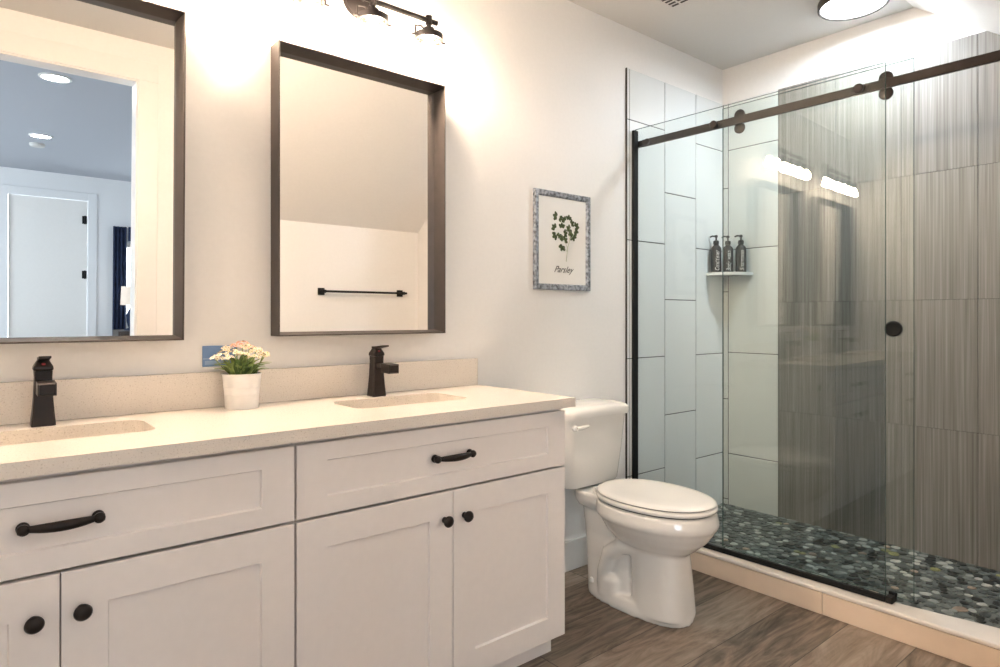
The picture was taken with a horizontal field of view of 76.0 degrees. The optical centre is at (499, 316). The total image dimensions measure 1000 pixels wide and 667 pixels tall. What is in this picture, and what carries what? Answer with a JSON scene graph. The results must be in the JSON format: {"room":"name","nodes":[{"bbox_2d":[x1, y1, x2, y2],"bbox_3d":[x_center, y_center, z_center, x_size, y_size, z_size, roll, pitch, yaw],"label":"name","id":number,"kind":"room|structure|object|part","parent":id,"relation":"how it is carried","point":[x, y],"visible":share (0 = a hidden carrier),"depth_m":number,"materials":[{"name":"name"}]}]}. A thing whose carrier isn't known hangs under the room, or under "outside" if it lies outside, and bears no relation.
{"room":"bathroom","nodes":[
{"label":"bathroom","id":0,"kind":"room"},
{"bbox_2d":[0,0,722,540],"bbox_3d":[-0.168,-0.145,2.588,3.935,2.598,0.100,0,0,-40],"label":"wall","id":1,"kind":"structure","parent":0,"point":[535,89],"depth_m":2.56,"materials":[{"name":"paint"}]},
{"bbox_2d":[0,0,185,343],"bbox_3d":[-1.167,-0.399,1.635,0.652,0.928,0.070,0,1,-40],"label":"wall mirror","id":2,"kind":"object","parent":1,"relation":"attached to","point":[93,92],"visible":1,"depth_m":1.72,"materials":[{"name":"mirror"}]},
{"bbox_2d":[202,345,236,366],"bbox_3d":[-0.854,0.118,1.952,0.102,0.063,0.003,0,0,-40],"label":"electrical outlet","id":3,"kind":"object","parent":1,"relation":"attached to","point":[207,351],"visible":0.57,"depth_m":1.94,"materials":[{"name":"blue plastic"}]},
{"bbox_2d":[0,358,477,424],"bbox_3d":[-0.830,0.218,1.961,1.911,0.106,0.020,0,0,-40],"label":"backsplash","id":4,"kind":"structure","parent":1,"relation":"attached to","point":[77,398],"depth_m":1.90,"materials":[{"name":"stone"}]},
{"bbox_2d":[271,39,444,335],"bbox_3d":[-0.470,-0.404,2.227,0.632,0.928,0.070,0,0,-40],"label":"wall mirror","id":5,"kind":"object","parent":1,"relation":"attached to","point":[358,148],"visible":1,"depth_m":2.22,"materials":[{"name":"mirror"}]},
{"bbox_2d":[292,0,444,57],"bbox_3d":[-0.448,-1.047,2.193,0.594,0.246,0.150,0,0,-40],"label":"vanity light","id":6,"kind":"object","parent":1,"relation":"attached to","point":[363,10],"visible":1,"depth_m":2.21,"materials":[{"name":"glass"}]},
{"bbox_3d":[-0.607,-0.979,2.030,0.054,0.079,0.054,0,0,-40],"label":"bulb","id":7,"kind":"part","parent":6,"relation":"part of","materials":[{"name":"white glass"}]},
{"bbox_3d":[-0.488,-1.108,2.241,0.124,0.124,0.024,0,0,-40],"label":"plate","id":8,"kind":"part","parent":6,"relation":"part of","materials":[{"name":"metal"}]},
{"bbox_2d":[364,0,381,20],"bbox_3d":[-0.432,-1.054,2.175,0.060,0.072,0.060,0,0,-40],"label":"socket","id":9,"kind":"object","parent":6,"relation":"attached to","point":[369,13],"depth_m":2.16,"materials":[{"name":"metal"}]},
{"bbox_3d":[-0.432,-0.979,2.175,0.054,0.079,0.054,0,0,-40],"label":"bulb","id":10,"kind":"part","parent":6,"relation":"part of","materials":[{"name":"white glass"}]},
{"bbox_3d":[-0.258,-0.979,2.319,0.054,0.079,0.054,0,0,-40],"label":"bulb","id":11,"kind":"part","parent":6,"relation":"part of","materials":[{"name":"white glass"}]},
{"bbox_2d":[421,15,436,38],"bbox_3d":[-0.258,-1.054,2.319,0.060,0.072,0.060,0,0,-40],"label":"socket","id":12,"kind":"object","parent":6,"relation":"attached to","point":[426,33],"depth_m":2.31,"materials":[{"name":"metal"}]},
{"bbox_2d":[533,188,589,290],"bbox_3d":[0.284,-0.340,2.885,0.352,0.438,0.018,0,0,-40],"label":"framed print","id":13,"kind":"object","parent":1,"relation":"attached to","point":[561,221],"visible":1,"depth_m":2.88,"materials":[{"name":"white paper"}]},
{"bbox_2d":[565,535,587,571],"bbox_3d":[0.263,1.087,2.872,0.951,0.135,0.014,0,0,-40],"label":"baseboard","id":14,"kind":"structure","parent":1,"relation":"attached to","point":[575,549],"depth_m":2.93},
{"bbox_2d":[625,68,626,478],"bbox_3d":[0.627,-0.042,3.176,0.002,2.391,0.010,0,0,-40],"label":"trim","id":15,"kind":"structure","parent":1,"relation":"attached to","point":[625,68],"depth_m":3.17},
{"bbox_2d":[627,68,722,504],"bbox_3d":[0.966,-0.041,3.458,0.877,2.390,0.009,0,0,-40],"label":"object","id":16,"kind":"structure","parent":1,"relation":"attached to","point":[680,180],"depth_m":3.43,"materials":[{"name":"white ceramic"}]},
{"bbox_2d":[706,272,752,276],"bbox_3d":[1.289,-0.242,3.599,0.181,0.016,0.186,0,0,-40],"label":"corner shelf","id":17,"kind":"object","parent":1,"relation":"attached to","point":[725,274],"visible":1,"depth_m":3.56,"materials":[{"name":"white ceramic"}]},
{"bbox_2d":[710,235,721,271],"bbox_3d":[1.220,-0.356,3.613,0.058,0.212,0.059,0,0,-40],"label":"pump bottle","id":18,"kind":"object","parent":17,"relation":"on","point":[716,251],"visible":0.98,"depth_m":3.59,"materials":[{"name":"black plastic"}]},
{"bbox_2d":[723,235,732,271],"bbox_3d":[1.292,-0.356,3.632,0.058,0.212,0.059,0,0,-40],"label":"pump bottle","id":19,"kind":"object","parent":17,"relation":"on","point":[727,250],"visible":0.91,"depth_m":3.61,"materials":[{"name":"black plastic"}]},
{"bbox_2d":[734,235,745,271],"bbox_3d":[1.353,-0.356,3.596,0.058,0.212,0.059,0,0,-40],"label":"pump bottle","id":20,"kind":"object","parent":17,"relation":"on","point":[740,252],"visible":0.97,"depth_m":3.57,"materials":[{"name":"black plastic"}]},
{"bbox_2d":[568,0,912,69],"bbox_3d":[0.534,-1.494,1.742,3.935,0.100,2.300,0,0,-40],"label":"ceiling","id":21,"kind":"structure","parent":0,"point":[722,34],"depth_m":3.14,"materials":[{"name":"paint"}]},
{"bbox_2d":[656,0,689,7],"bbox_3d":[0.781,-1.437,2.796,0.252,0.012,0.252,0,0,-40],"label":"ceiling vent","id":22,"kind":"object","parent":21,"relation":"in","point":[670,3],"visible":1,"depth_m":2.91,"materials":[{"name":"white plastic"}]},
{"bbox_2d":[817,0,889,20],"bbox_3d":[1.601,-1.425,2.902,0.290,0.038,0.290,0,0,-40],"label":"recessed light","id":23,"kind":"object","parent":21,"relation":"in","point":[830,10],"visible":1,"depth_m":2.94,"materials":[{"name":"glass"}]},
{"bbox_2d":[517,564,970,666],"bbox_3d":[0.543,1.204,1.730,3.935,0.100,2.330,0,0,-40],"label":"floor","id":24,"kind":"structure","parent":0,"point":[733,625],"depth_m":2.29,"materials":[{"name":"wood"}]},
{"bbox_2d":[0,443,293,666],"bbox_3d":[-1.018,0.729,1.449,0.939,0.851,0.564,0,0,-40],"label":"vanity cabinet","id":25,"kind":"object","parent":24,"relation":"on","point":[183,561],"visible":0.99,"depth_m":1.37,"materials":[{"name":"paint"}]},
{"bbox_3d":[-1.050,0.787,1.119,0.461,0.564,0.019,0,0,-40],"label":"door","id":26,"kind":"part","parent":25,"relation":"part of","materials":[{"name":"paint"}]},
{"bbox_3d":[-0.888,0.585,1.220,0.033,0.033,0.032,0,0,-40],"label":"knob","id":27,"kind":"part","parent":25,"relation":"part of","materials":[{"name":"brown metal"}]},
{"bbox_3d":[-0.851,0.404,1.246,0.146,0.023,0.039,0,0,-40],"label":"handle","id":28,"kind":"part","parent":25,"relation":"part of","materials":[{"name":"brown metal"}]},
{"bbox_3d":[-0.828,0.584,1.270,0.033,0.033,0.032,0,0,-40],"label":"knob","id":29,"kind":"part","parent":25,"relation":"part of","materials":[{"name":"brown metal"}]},
{"bbox_3d":[-0.867,0.406,1.270,0.935,0.183,0.019,0,0,-40],"label":"drawer","id":30,"kind":"part","parent":25,"relation":"part of","materials":[{"name":"paint"}]},
{"bbox_3d":[-0.689,0.787,1.418,0.472,0.564,0.019,0,0,-40],"label":"door","id":31,"kind":"part","parent":25,"relation":"part of","materials":[{"name":"paint"}]},
{"bbox_2d":[291,409,564,666],"bbox_3d":[-0.295,0.729,2.048,0.934,0.851,0.564,0,0,-40],"label":"vanity cabinet","id":32,"kind":"object","parent":24,"relation":"on","point":[439,545],"visible":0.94,"depth_m":1.82,"materials":[{"name":"paint"}]},
{"bbox_2d":[0,385,575,480],"bbox_3d":[-0.659,0.286,1.757,1.915,0.031,0.552,0,0,-40],"label":"countertop","id":33,"kind":"structure","parent":32,"relation":"on","point":[155,436],"depth_m":1.63,"materials":[{"name":"stone"}]},
{"bbox_2d":[30,356,56,426],"bbox_3d":[-1.115,0.183,1.567,0.050,0.176,0.145,0,0,-40],"label":"faucet","id":34,"kind":"object","parent":33,"relation":"on","point":[44,387],"visible":1,"depth_m":1.58,"materials":[{"name":"brown metal"}]},
{"bbox_3d":[-1.130,0.102,1.585,0.025,0.013,0.076,0,0,-40],"label":"lever","id":35,"kind":"part","parent":34,"relation":"part of","materials":[{"name":"brown metal"}]},
{"bbox_3d":[-1.102,0.171,1.551,0.037,0.032,0.105,0,0,-40],"label":"spout","id":36,"kind":"part","parent":34,"relation":"part of","materials":[{"name":"brown metal"}]},
{"bbox_2d":[0,432,132,445],"bbox_3d":[-1.044,0.375,1.486,0.458,0.146,0.258,0,0,-40],"label":"undermount sink","id":37,"kind":"object","parent":33,"relation":"in","point":[125,432],"visible":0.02,"depth_m":1.59,"materials":[{"name":"ceramic"}]},
{"bbox_2d":[209,340,269,409],"bbox_3d":[-0.770,0.171,1.912,0.179,0.200,0.161,0,0,-40],"label":"potted flowers","id":38,"kind":"object","parent":33,"relation":"on","point":[241,379],"visible":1,"depth_m":1.88,"materials":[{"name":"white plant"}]},
{"bbox_3d":[-0.772,0.219,1.913,0.113,0.104,0.113,0,0,-40],"label":"pot","id":39,"kind":"part","parent":38,"relation":"part of","materials":[{"name":"white ceramic"}]},
{"bbox_2d":[367,345,398,396],"bbox_3d":[-0.394,0.183,2.164,0.050,0.176,0.145,0,0,-40],"label":"faucet","id":40,"kind":"object","parent":33,"relation":"on","point":[377,368],"visible":1,"depth_m":2.18,"materials":[{"name":"brown metal"}]},
{"bbox_3d":[-0.409,0.102,2.182,0.025,0.013,0.076,0,0,-40],"label":"lever","id":41,"kind":"part","parent":40,"relation":"part of","materials":[{"name":"brown metal"}]},
{"bbox_3d":[-0.381,0.171,2.149,0.037,0.032,0.105,0,0,-40],"label":"spout","id":42,"kind":"part","parent":40,"relation":"part of","materials":[{"name":"brown metal"}]},
{"bbox_2d":[363,402,428,408],"bbox_3d":[-0.320,0.375,2.086,0.458,0.146,0.258,0,0,-40],"label":"undermount sink","id":43,"kind":"object","parent":33,"relation":"in","point":[422,402],"visible":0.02,"depth_m":2.19,"materials":[{"name":"ceramic"}]},
{"bbox_3d":[-0.323,0.787,1.722,0.467,0.564,0.019,0,0,-40],"label":"door","id":44,"kind":"part","parent":32,"relation":"part of","materials":[{"name":"paint"}]},
{"bbox_3d":[-0.145,0.406,1.870,0.930,0.183,0.019,0,0,-40],"label":"drawer","id":45,"kind":"part","parent":32,"relation":"part of","materials":[{"name":"paint"}]},
{"bbox_3d":[-0.150,0.585,1.832,0.033,0.033,0.032,0,0,-40],"label":"knob","id":46,"kind":"part","parent":32,"relation":"part of","materials":[{"name":"brown metal"}]},
{"bbox_3d":[-0.126,0.404,1.847,0.146,0.023,0.039,0,0,-40],"label":"handle","id":47,"kind":"part","parent":32,"relation":"part of","materials":[{"name":"brown metal"}]},
{"bbox_3d":[-0.095,0.584,1.877,0.033,0.033,0.032,0,0,-40],"label":"knob","id":48,"kind":"part","parent":32,"relation":"part of","materials":[{"name":"brown metal"}]},
{"bbox_3d":[0.036,0.787,2.019,0.461,0.564,0.019,0,0,-40],"label":"door","id":49,"kind":"part","parent":32,"relation":"part of","materials":[{"name":"paint"}]},
{"bbox_2d":[561,398,719,627],"bbox_3d":[0.530,0.763,2.601,0.398,0.781,0.749,0,0,-40],"label":"toilet","id":50,"kind":"object","parent":24,"relation":"on","point":[642,535],"visible":0.99,"depth_m":2.48,"materials":[{"name":"ceramic"}]},
{"bbox_3d":[0.333,0.456,2.625,0.081,0.026,0.026,0,0,-30],"label":"flush lever","id":51,"kind":"part","parent":50,"relation":"part of","materials":[{"name":"ceramic"}]},
{"bbox_3d":[0.362,0.571,2.803,0.378,0.303,0.202,0,0,-40],"label":"tank","id":52,"kind":"part","parent":50,"relation":"part of","materials":[{"name":"ceramic"}]},
{"bbox_3d":[0.364,0.399,2.801,0.398,0.052,0.228,0,0,-40],"label":"tank lid","id":53,"kind":"part","parent":50,"relation":"part of","materials":[{"name":"ceramic"}]},
{"bbox_3d":[0.569,0.940,2.553,0.370,0.428,0.626,0,0,-40],"label":"bowl","id":54,"kind":"part","parent":50,"relation":"part of","materials":[{"name":"ceramic"}]},
{"bbox_3d":[0.609,0.713,2.506,0.366,0.019,0.495,0,0,-40],"label":"seat","id":55,"kind":"part","parent":50,"relation":"part of","materials":[{"name":"plastic"}]},
{"bbox_3d":[0.608,0.692,2.507,0.357,0.016,0.489,0,0,-40],"label":"lid","id":56,"kind":"part","parent":50,"relation":"part of","materials":[{"name":"plastic"}]},
{"bbox_2d":[690,547,999,666],"bbox_3d":[1.191,1.103,2.662,0.148,0.102,1.519,0,0,-40],"label":"shower curb","id":57,"kind":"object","parent":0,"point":[973,644],"depth_m":2.35,"materials":[{"name":"beige stone"}]},
{"bbox_2d":[632,62,885,601],"bbox_3d":[1.050,0.056,2.787,0.038,1.991,1.131,0,0,-42],"label":"shower door frame","id":58,"kind":"structure","parent":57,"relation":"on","point":[858,88],"depth_m":3.19,"materials":[{"name":"brown metal"}]},
{"bbox_2d":[638,50,999,602],"bbox_3d":[1.196,0.048,2.669,0.051,1.988,1.501,0,0,-41],"label":"door","id":59,"kind":"structure","parent":58,"relation":"attached to","point":[991,57],"depth_m":2.54,"materials":[{"name":"clear glass"}]},
{"bbox_3d":[1.462,0.044,2.378,0.016,0.058,0.058,0,0,-41],"label":"door handle","id":60,"kind":"part","parent":59,"relation":"part of","materials":[{"name":"black metal"}]},
{"bbox_2d":[885,591,896,603],"bbox_3d":[1.444,1.035,2.362,0.051,0.032,0.027,0,0,-41],"label":"guide","id":61,"kind":"object","parent":57,"relation":"on","point":[891,598],"visible":1,"depth_m":2.35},
{"bbox_2d":[708,503,999,627],"bbox_3d":[1.479,1.118,2.902,0.781,0.072,1.502,0,0,-40],"label":"floor","id":62,"kind":"structure","parent":0,"point":[934,583],"depth_m":2.81,"materials":[{"name":"stone"}]},
{"bbox_2d":[723,7,984,104],"bbox_3d":[2.042,-0.145,2.927,0.100,2.598,2.200,0,0,-40],"label":"wall","id":63,"kind":"structure","parent":0,"point":[912,29],"depth_m":3.22,"materials":[{"name":"paint"}]},
{"bbox_2d":[723,74,999,529],"bbox_3d":[1.786,-0.041,3.150,0.009,2.390,1.510,0,0,-40],"label":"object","id":64,"kind":"structure","parent":63,"relation":"attached to","point":[750,157],"depth_m":3.58,"materials":[{"name":"white ceramic"}]},
{"bbox_2d":[778,31,999,570],"bbox_3d":[1.891,-0.051,3.023,0.009,2.369,1.180,0,0,-40],"label":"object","id":65,"kind":"structure","parent":63,"relation":"attached to","point":[943,227],"depth_m":3.04,"materials":[{"name":"grey tile"}]},
{"bbox_2d":[906,0,999,34],"bbox_3d":[1.379,-1.038,1.815,2.340,0.813,1.095,0,0,-40],"label":"ceiling","id":66,"kind":"structure","parent":0,"point":[981,14],"depth_m":2.64,"materials":[{"name":"paint"}]}
]}

